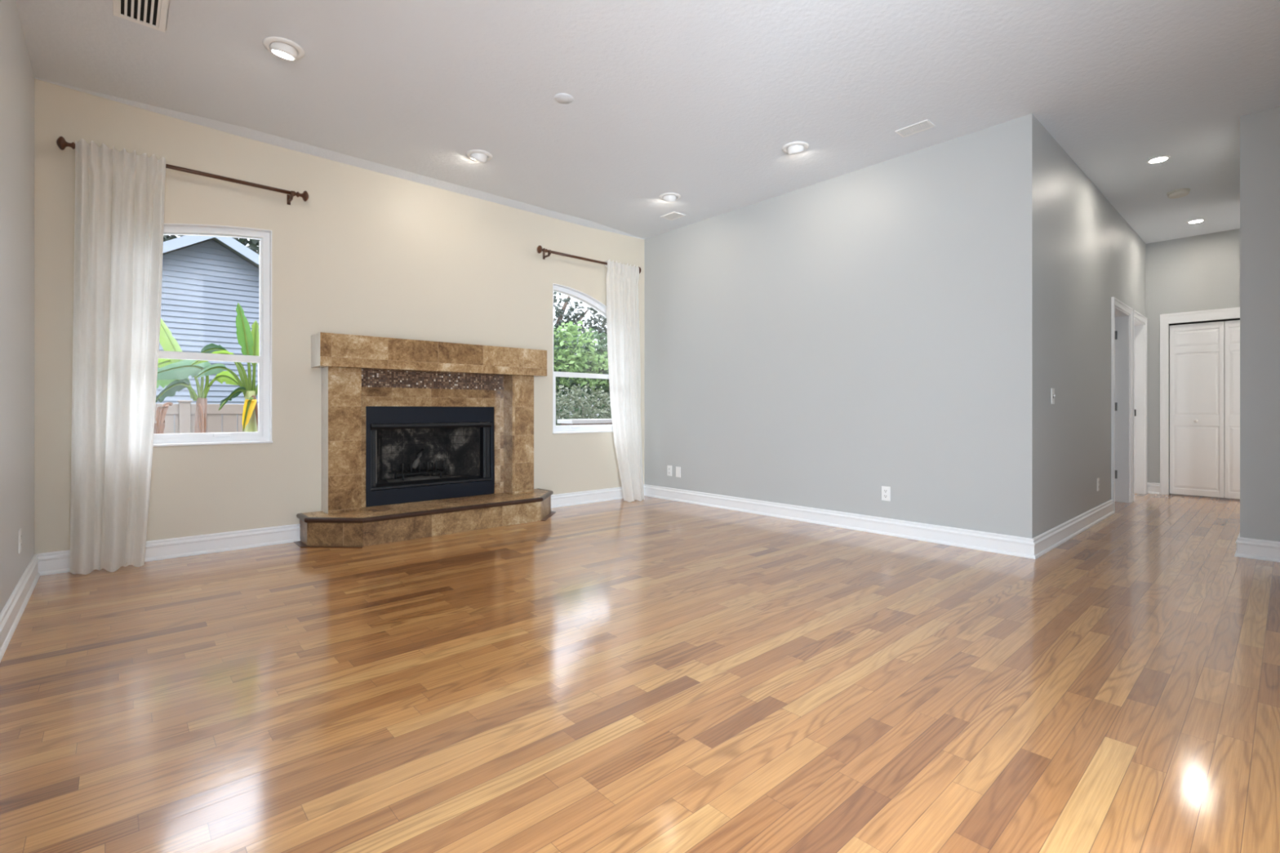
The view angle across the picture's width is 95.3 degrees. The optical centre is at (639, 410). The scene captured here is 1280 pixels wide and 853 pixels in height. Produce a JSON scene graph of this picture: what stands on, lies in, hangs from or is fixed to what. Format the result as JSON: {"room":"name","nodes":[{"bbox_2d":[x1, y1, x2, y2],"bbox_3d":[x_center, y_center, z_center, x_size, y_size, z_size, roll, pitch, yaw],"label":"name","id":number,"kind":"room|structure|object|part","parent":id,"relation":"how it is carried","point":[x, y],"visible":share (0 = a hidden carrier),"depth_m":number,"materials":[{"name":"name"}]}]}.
{"room":"empty living room","nodes":[
{"label":"empty living room","id":0,"kind":"room"},
{"bbox_2d":[0,0,34,613],"bbox_3d":[-0.839,-0.520,0.271,0.150,3.080,9.023,0,0,-42],"label":"wall","id":1,"kind":"structure","parent":0,"point":[16,74],"depth_m":2.86,"materials":[{"name":"grey paint"}]},
{"bbox_2d":[0,553,39,662],"bbox_3d":[-1.775,0.934,1.446,0.026,0.132,5.623,0,0,-42],"label":"baseboard","id":2,"kind":"structure","parent":1,"relation":"attached to","point":[11,615],"depth_m":2.79,"materials":[{"name":"white wood"}]},
{"bbox_2d":[17,528,22,553],"bbox_3d":[-3.156,0.666,2.973,0.008,0.116,0.072,0,0,-42],"label":"wall outlet","id":3,"kind":"object","parent":1,"relation":"attached to","point":[20,535],"visible":1,"depth_m":2.95,"materials":[{"name":"white plastic"}]},
{"bbox_2d":[34,78,644,553],"bbox_3d":[-1.894,-0.520,5.250,5.328,3.080,0.200,0,0,-42],"label":"wall","id":4,"kind":"structure","parent":0,"point":[368,253],"depth_m":4.46,"materials":[{"name":"beige paint"}]},
{"bbox_2d":[35,523,300,575],"bbox_3d":[-3.127,0.934,3.993,1.414,0.132,0.026,0,0,-42],"label":"baseboard","id":5,"kind":"structure","parent":4,"relation":"attached to","point":[57,562],"depth_m":4.06,"materials":[{"name":"white wood"}]},
{"bbox_2d":[56,136,308,204],"bbox_3d":[-3.035,-1.607,3.996,1.356,0.100,0.142,0,0,-42],"label":"curtain rod","id":6,"kind":"object","parent":4,"relation":"attached to","point":[61,142],"visible":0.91,"depth_m":4.08,"materials":[{"name":"brown metal"}]},
{"bbox_2d":[69,138,165,574],"bbox_3d":[-3.276,-0.330,3.676,0.458,2.656,0.153,0,0,-42],"label":"curtain","id":7,"kind":"object","parent":6,"relation":"hanging from","point":[120,196],"visible":1,"depth_m":3.66,"materials":[{"name":"white fabric"}]},
{"bbox_3d":[-3.014,-1.617,3.973,1.140,0.026,0.026,0,0,-42],"label":"rod","id":8,"kind":"part","parent":6,"relation":"part of","materials":[{"name":"brown metal"}]},
{"bbox_2d":[152,223,272,446],"bbox_3d":[-3.142,-0.549,4.076,0.972,1.584,0.151,0,0,-42],"label":"window","id":9,"kind":"structure","parent":4,"relation":"in","point":[264,435],"depth_m":4.30,"materials":[{"name":"white plastic"}]},
{"bbox_3d":[-3.152,-0.103,4.087,0.868,0.607,0.032,0,0,-42],"label":"sash","id":10,"kind":"part","parent":9,"relation":"part of","materials":[{"name":"white plastic"}]},
{"bbox_3d":[-3.122,0.235,4.054,0.972,0.016,0.091,0,0,-42],"label":"sill","id":11,"kind":"part","parent":9,"relation":"part of","materials":[{"name":"white wood"}]},
{"bbox_2d":[552,283,613,434],"bbox_3d":[-0.579,-0.532,6.375,0.969,1.551,0.151,0,0,-42],"label":"window","id":12,"kind":"structure","parent":4,"relation":"in","point":[585,299],"depth_m":6.27,"materials":[{"name":"white plastic"}]},
{"bbox_3d":[-0.559,0.235,6.352,0.969,0.016,0.091,0,0,-42],"label":"sill","id":13,"kind":"part","parent":12,"relation":"part of","materials":[{"name":"white wood"}]},
{"bbox_3d":[-0.589,-0.103,6.385,0.865,0.607,0.032,0,0,-42],"label":"sash","id":14,"kind":"part","parent":12,"relation":"part of","materials":[{"name":"white plastic"}]},
{"bbox_2d":[557,418,612,425],"bbox_3d":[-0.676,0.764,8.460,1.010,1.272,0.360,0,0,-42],"label":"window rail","id":15,"kind":"object","parent":12,"relation":"attached to","point":[575,421],"visible":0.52,"depth_m":8.20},
{"bbox_2d":[537,245,640,273],"bbox_3d":[-0.526,-1.584,6.246,1.363,0.100,0.142,0,0,-42],"label":"curtain rod","id":16,"kind":"object","parent":4,"relation":"attached to","point":[540,249],"visible":0.82,"depth_m":5.96,"materials":[{"name":"brown metal"}]},
{"bbox_3d":[-0.505,-1.594,6.223,1.147,0.026,0.026,0,0,-42],"label":"rod","id":17,"kind":"part","parent":16,"relation":"part of","materials":[{"name":"brown metal"}]},
{"bbox_2d":[604,259,644,502],"bbox_3d":[-0.134,-0.319,6.441,0.487,2.638,0.239,0,0,-42],"label":"curtain","id":18,"kind":"object","parent":16,"relation":"hanging from","point":[623,331],"visible":1,"depth_m":6.45,"materials":[{"name":"white fabric"}]},
{"bbox_2d":[551,484,644,507],"bbox_3d":[-0.481,0.934,6.365,1.454,0.132,0.026,0,0,-42],"label":"baseboard","id":19,"kind":"structure","parent":4,"relation":"attached to","point":[563,500],"depth_m":6.27,"materials":[{"name":"white wood"}]},
{"bbox_2d":[0,493,1279,852],"bbox_3d":[2.870,1.060,3.563,10.169,0.120,9.073,0,0,-42],"label":"floor","id":20,"kind":"structure","parent":0,"point":[651,674],"depth_m":2.05,"materials":[{"name":"brown wood"}]},
{"bbox_2d":[293,332,555,548],"bbox_3d":[-1.776,0.210,5.133,2.210,1.579,1.025,0,0,-42],"label":"fireplace","id":21,"kind":"object","parent":20,"relation":"on","point":[433,397],"depth_m":5.00,"materials":[{"name":"stone"}]},
{"bbox_2d":[386,475,448,482],"bbox_3d":[-2.016,0.612,5.304,0.600,0.027,0.270,0,0,-42],"label":"ash","id":22,"kind":"object","parent":21,"relation":"in","point":[415,477],"visible":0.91,"depth_m":5.23},
{"bbox_3d":[-2.019,0.547,5.322,0.460,0.161,0.296,0,0,-42],"label":"fire grate","id":23,"kind":"part","parent":21,"relation":"part of","materials":[{"name":"black metal"}]},
{"bbox_2d":[412,448,423,469],"bbox_3d":[-2.026,0.443,5.316,0.117,0.185,0.062,0,0,-42],"label":"log","id":24,"kind":"object","parent":21,"relation":"on","point":[416,461],"visible":0.94,"depth_m":5.30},
{"bbox_3d":[-1.634,0.806,4.975,2.164,0.035,0.554,0,0,-42],"label":"edge trim","id":25,"kind":"part","parent":21,"relation":"part of","materials":[{"name":"brown stone"}]},
{"bbox_2d":[311,332,546,377],"bbox_3d":[-1.724,-0.455,5.085,1.977,0.249,0.272,0,0,-42],"label":"mantel shelf","id":26,"kind":"object","parent":21,"relation":"attached to","point":[329,351],"depth_m":4.85,"materials":[{"name":"stone"}]},
{"bbox_3d":[-1.814,0.300,5.168,1.332,0.980,0.028,0,0,-42],"label":"surround panel","id":27,"kind":"part","parent":21,"relation":"part of","materials":[{"name":"stone"}]},
{"bbox_2d":[15,0,1279,244],"bbox_3d":[2.870,-2.070,3.563,10.169,0.120,9.073,0,0,-42],"label":"ceiling","id":28,"kind":"structure","parent":0,"point":[700,101],"depth_m":3.57,"materials":[{"name":"white paint"}]},
{"bbox_2d":[112,0,169,32],"bbox_3d":[-2.472,-2.006,2.892,0.208,0.008,0.367,0,0,-42],"label":"ceiling vent","id":29,"kind":"object","parent":28,"relation":"in","point":[153,14],"visible":1,"depth_m":2.94,"materials":[{"name":"white plastic"}]},
{"bbox_2d":[262,36,305,60],"bbox_3d":[-1.973,-2.011,3.238,0.200,0.105,0.200,0,0,-42],"label":"ceiling light","id":30,"kind":"object","parent":28,"relation":"attached to","point":[284,48],"visible":0.98,"depth_m":3.20,"materials":[{"name":"white plastic"}]},
{"bbox_2d":[34,77,643,239],"bbox_3d":[-1.771,-1.996,5.157,4.988,0.031,0.122,0,0,-42],"label":"ceiling strip","id":31,"kind":"object","parent":28,"relation":"attached to","point":[235,130],"visible":1,"depth_m":4.65,"materials":[{"name":"white paint"}]},
{"bbox_2d":[466,149,492,163],"bbox_3d":[-1.265,-2.011,4.601,0.200,0.124,0.200,0,0,-42],"label":"ceiling light","id":32,"kind":"object","parent":28,"relation":"attached to","point":[481,156],"visible":0.99,"depth_m":4.56,"materials":[{"name":"white plastic"}]},
{"bbox_2d":[554,93,573,103],"bbox_3d":[-0.491,-2.009,3.764,0.126,0.004,0.126,0,0,-42],"label":"ceiling plate","id":33,"kind":"object","parent":28,"relation":"attached to","point":[562,98],"visible":1,"depth_m":3.76,"materials":[{"name":"white plastic"}]},
{"bbox_2d":[659,192,680,202],"bbox_3d":[0.282,-2.011,5.491,0.200,0.126,0.200,0,0,-42],"label":"ceiling light","id":34,"kind":"object","parent":28,"relation":"attached to","point":[668,197],"visible":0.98,"depth_m":5.45,"materials":[{"name":"white plastic"}]},
{"bbox_2d":[660,211,685,220],"bbox_3d":[0.339,-2.006,6.033,0.164,0.008,0.210,0,0,-42],"label":"ceiling vent","id":35,"kind":"object","parent":28,"relation":"in","point":[673,215],"visible":1,"depth_m":6.02,"materials":[{"name":"white plastic"}]},
{"bbox_2d":[782,141,808,155],"bbox_3d":[1.188,-2.011,4.464,0.200,0.120,0.200,0,0,-42],"label":"ceiling light","id":36,"kind":"object","parent":28,"relation":"attached to","point":[797,147],"visible":0.98,"depth_m":4.42,"materials":[{"name":"white plastic"}]},
{"bbox_2d":[895,119,935,137],"bbox_3d":[1.959,-2.007,4.159,0.134,0.010,0.227,0,0,-42],"label":"ceiling vent","id":37,"kind":"object","parent":28,"relation":"in","point":[924,125],"visible":1,"depth_m":4.15,"materials":[{"name":"white plastic"}]},
{"bbox_2d":[1146,155,1170,164],"bbox_3d":[4.158,-2.009,4.683,0.148,0.010,0.148,0,0,-42],"label":"recessed light","id":38,"kind":"object","parent":28,"relation":"in","point":[1162,158],"visible":1,"depth_m":4.68,"materials":[{"name":"white plastic"}]},
{"bbox_2d":[1166,188,1190,198],"bbox_3d":[4.944,-1.986,5.361,0.160,0.047,0.160,0,0,-42],"label":"smoke detector","id":39,"kind":"object","parent":28,"relation":"attached to","point":[1180,193],"visible":1,"depth_m":5.32,"materials":[{"name":"beige plastic"}]},
{"bbox_3d":[4.944,-2.004,5.361,0.160,0.012,0.160,0,0,-42],"label":"plate","id":40,"kind":"part","parent":39,"relation":"part of","materials":[{"name":"beige plastic"}]},
{"bbox_2d":[1186,218,1205,223],"bbox_3d":[5.913,-2.009,6.210,0.148,0.010,0.148,0,0,-42],"label":"recessed light","id":41,"kind":"object","parent":28,"relation":"in","point":[1195,221],"visible":1,"depth_m":6.21,"materials":[{"name":"white plastic"}]},
{"bbox_2d":[644,113,1037,538],"bbox_3d":[1.386,-0.520,5.470,0.130,3.080,3.952,0,0,-42],"label":"wall","id":42,"kind":"structure","parent":0,"point":[826,344],"depth_m":4.83,"materials":[{"name":"grey paint"}]},
{"bbox_2d":[666,465,671,475],"bbox_3d":[0.331,0.677,6.543,0.008,0.116,0.072,0,0,-42],"label":"wall outlet","id":43,"kind":"object","parent":42,"relation":"attached to","point":[668,467],"visible":1,"depth_m":6.54,"materials":[{"name":"white plastic"}]},
{"bbox_2d":[675,466,680,477],"bbox_3d":[0.422,0.681,6.443,0.006,0.116,0.072,0,0,-42],"label":"blank wall plate","id":44,"kind":"object","parent":42,"relation":"attached to","point":[677,468],"visible":1,"depth_m":6.43,"materials":[{"name":"white plastic"}]},
{"bbox_2d":[644,484,1035,559],"bbox_3d":[1.353,0.934,5.390,0.026,0.132,3.928,0,0,-42],"label":"baseboard","id":45,"kind":"structure","parent":42,"relation":"attached to","point":[1024,547],"depth_m":4.82,"materials":[{"name":"white wood"}]},
{"bbox_2d":[881,485,890,501],"bbox_3d":[1.980,0.671,4.704,0.008,0.116,0.072,0,0,-42],"label":"wall outlet","id":46,"kind":"object","parent":42,"relation":"attached to","point":[886,491],"visible":1,"depth_m":4.70,"materials":[{"name":"white plastic"}]},
{"bbox_2d":[1037,120,1146,535],"bbox_3d":[4.446,-0.520,5.644,4.657,3.080,0.125,0,0,-42],"label":"wall","id":47,"kind":"structure","parent":0,"point":[1088,255],"depth_m":4.71,"materials":[{"name":"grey paint"}]},
{"bbox_2d":[1051,388,1055,404],"bbox_3d":[3.035,-0.103,4.282,0.072,0.116,0.018,0,0,-42],"label":"light switch","id":48,"kind":"object","parent":47,"relation":"attached to","point":[1053,395],"visible":1,"depth_m":4.27,"materials":[{"name":"white plastic"}]},
{"bbox_2d":[1032,499,1115,559],"bbox_3d":[3.627,0.934,4.808,2.635,0.132,0.026,0,0,-42],"label":"baseboard","id":49,"kind":"structure","parent":47,"relation":"attached to","point":[1050,540],"depth_m":4.58,"materials":[{"name":"white wood"}]},
{"bbox_2d":[1097,477,1099,491],"bbox_3d":[4.157,0.673,5.295,0.072,0.116,0.008,0,0,-42],"label":"wall outlet","id":50,"kind":"object","parent":47,"relation":"attached to","point":[1098,479],"visible":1,"depth_m":5.28,"materials":[{"name":"white plastic"}]},
{"bbox_2d":[1133,309,1146,501],"bbox_3d":[5.698,-0.052,6.755,0.899,2.110,0.150,0,0,-42],"label":"door","id":51,"kind":"structure","parent":47,"relation":"in","point":[1140,322],"depth_m":6.97,"materials":[{"name":"white wood"}]},
{"bbox_2d":[1146,228,1239,494],"bbox_3d":[6.736,-0.520,6.458,0.140,3.080,1.821,0,0,-42],"label":"wall","id":52,"kind":"structure","parent":0,"point":[1199,273],"depth_m":6.84,"materials":[{"name":"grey paint"}]},
{"bbox_2d":[1146,482,1159,494],"bbox_3d":[6.143,0.934,6.995,0.026,0.132,0.129,0,0,-42],"label":"baseboard","id":53,"kind":"structure","parent":52,"relation":"attached to","point":[1152,487],"depth_m":6.99,"materials":[{"name":"white wood"}]},
{"bbox_2d":[1160,306,1239,498],"bbox_3d":[6.574,-0.069,6.562,0.082,2.143,1.089,0,0,-42],"label":"door","id":54,"kind":"structure","parent":52,"relation":"in","point":[1205,356],"depth_m":6.72,"materials":[{"name":"white wood"}]},
{"bbox_3d":[6.423,-0.835,6.743,0.005,0.178,0.377,0,0,-42],"label":"raised panel","id":55,"kind":"part","parent":54,"relation":"part of","materials":[{"name":"white wood"}]},
{"bbox_3d":[6.423,-0.303,6.743,0.005,0.714,0.377,0,0,-42],"label":"raised panel","id":56,"kind":"part","parent":54,"relation":"part of","materials":[{"name":"white wood"}]},
{"bbox_3d":[6.423,0.547,6.743,0.005,0.723,0.377,0,0,-42],"label":"raised panel","id":57,"kind":"part","parent":54,"relation":"part of","materials":[{"name":"white wood"}]},
{"bbox_3d":[6.733,-0.835,6.397,0.005,0.178,0.383,0,0,-42],"label":"raised panel","id":58,"kind":"part","parent":54,"relation":"part of","materials":[{"name":"white wood"}]},
{"bbox_3d":[6.733,-0.303,6.397,0.005,0.714,0.383,0,0,-42],"label":"raised panel","id":59,"kind":"part","parent":54,"relation":"part of","materials":[{"name":"white wood"}]},
{"bbox_3d":[6.733,0.547,6.397,0.005,0.723,0.383,0,0,-42],"label":"raised panel","id":60,"kind":"part","parent":54,"relation":"part of","materials":[{"name":"white wood"}]},
{"bbox_2d":[1240,106,1279,541],"bbox_3d":[5.785,-0.520,4.874,3.671,3.080,0.933,0,0,-42],"label":"wall","id":61,"kind":"structure","parent":0,"point":[1260,131],"depth_m":3.93,"materials":[{"name":"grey paint"}]},
{"bbox_2d":[1234,537,1279,562],"bbox_3d":[4.366,0.934,3.687,0.026,0.132,0.859,0,0,-42],"label":"baseboard","id":62,"kind":"structure","parent":61,"relation":"attached to","point":[1248,548],"depth_m":3.92,"materials":[{"name":"white wood"}]},
{"bbox_3d":[3.862,-0.520,6.365,4.751,3.080,1.879,0,0,-42],"label":"wall","id":63,"kind":"structure","parent":0,"visible":0},
{"bbox_2d":[1111,297,1133,511],"bbox_3d":[4.663,-0.052,6.382,1.009,2.110,0.976,0,0,-42],"label":"door","id":64,"kind":"structure","parent":63,"relation":"in","point":[1122,315],"depth_m":6.33,"materials":[{"name":"wood"}]},
{"label":"outside","id":65,"kind":"structure","parent":0,"visible":0},
{"label":"ground","id":66,"kind":"structure","parent":65,"visible":0},
{"bbox_2d":[163,235,184,241],"bbox_3d":[-15.131,-4.654,16.491,6.489,12.116,3.721,0,0,-42],"label":"tree","id":67,"kind":"object","parent":66,"relation":"on","point":[166,237],"visible":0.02,"depth_m":17.27,"materials":[{"name":"green plant"}]},
{"bbox_2d":[154,400,257,433],"bbox_3d":[-5.237,0.642,6.720,7.303,1.515,0.128,0,0,-42],"label":"fence","id":68,"kind":"object","parent":66,"relation":"on","point":[224,420],"visible":0.07,"depth_m":6.85,"materials":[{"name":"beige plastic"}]},
{"bbox_3d":[-5.907,0.637,6.120,1.688,1.185,0.024,0,0,-42],"label":"board panel","id":69,"kind":"part","parent":68,"relation":"part of","materials":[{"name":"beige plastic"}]},
{"bbox_3d":[-5.908,-0.015,6.120,1.691,0.119,0.050,0,0,-42],"label":"rail","id":70,"kind":"part","parent":68,"relation":"part of","materials":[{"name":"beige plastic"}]},
{"bbox_3d":[-5.239,0.642,6.719,0.128,1.515,0.128,0,0,-42],"label":"post","id":71,"kind":"part","parent":68,"relation":"part of","materials":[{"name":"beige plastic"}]},
{"bbox_3d":[-4.571,-0.015,7.318,1.691,0.119,0.050,0,0,-42],"label":"rail","id":72,"kind":"part","parent":68,"relation":"part of","materials":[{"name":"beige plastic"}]},
{"bbox_3d":[-4.570,0.637,7.319,1.688,1.185,0.024,0,0,-42],"label":"board panel","id":73,"kind":"part","parent":68,"relation":"part of","materials":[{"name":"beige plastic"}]},
{"bbox_2d":[155,235,259,433],"bbox_3d":[-9.449,-0.790,12.319,9.400,4.380,7.640,0,0,-42],"label":"house","id":74,"kind":"structure","parent":66,"relation":"on","point":[205,278],"depth_m":9.68,"materials":[{"name":"blue"}]},
{"bbox_2d":[179,235,260,254],"bbox_3d":[-13.646,-5.330,22.832,7.314,13.468,4.274,0,0,-42],"label":"tree","id":75,"kind":"object","parent":66,"relation":"on","point":[253,243],"visible":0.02,"depth_m":21.09,"materials":[{"name":"green plant"}]},
{"bbox_2d":[553,292,607,424],"bbox_3d":[-1.153,-0.679,13.023,1.276,4.162,3.749,0,0,41],"label":"tree","id":76,"kind":"object","parent":66,"relation":"on","point":[559,314],"visible":0.22,"depth_m":12.67,"materials":[{"name":"green plant"}]},
{"bbox_2d":[553,320,610,422],"bbox_3d":[-1.179,-0.313,11.310,5.446,3.726,1.692,0,0,-42],"label":"hedge","id":77,"kind":"object","parent":66,"relation":"on","point":[588,359],"visible":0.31,"depth_m":10.82,"materials":[{"name":"green plant"}]},
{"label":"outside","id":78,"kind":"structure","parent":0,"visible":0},
{"label":"patio","id":79,"kind":"object","parent":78,"visible":0},
{"bbox_2d":[153,318,239,434],"bbox_3d":[-4.841,0.159,6.150,0.692,2.487,0.894,0,0,26],"label":"banana plant","id":80,"kind":"object","parent":79,"relation":"on","point":[171,373],"visible":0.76,"depth_m":6.08,"materials":[{"name":"green plant"}]},
{"bbox_3d":[-4.644,0.637,6.111,0.153,1.532,0.153,0,0,3],"label":"stem","id":81,"kind":"part","parent":80,"relation":"part of","materials":[{"name":"brown plant"}]},
{"bbox_2d":[191,302,259,431],"bbox_3d":[-3.760,0.185,5.679,1.015,2.433,0.467,0,0,-19],"label":"banana plant","id":82,"kind":"object","parent":79,"relation":"on","point":[249,341],"visible":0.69,"depth_m":5.63,"materials":[{"name":"green plant"}]},
{"bbox_3d":[-3.767,0.607,5.689,0.150,1.590,0.150,0,0,-42],"label":"stem","id":83,"kind":"part","parent":82,"relation":"part of","materials":[{"name":"plant"}]},
{"bbox_2d":[555,383,611,425],"bbox_3d":[-0.901,0.491,9.255,2.460,1.822,1.036,0,0,-42],"label":"shrub","id":84,"kind":"object","parent":79,"relation":"on","point":[604,400],"visible":0.17,"depth_m":9.16,"materials":[{"name":"green plant"}]}
]}

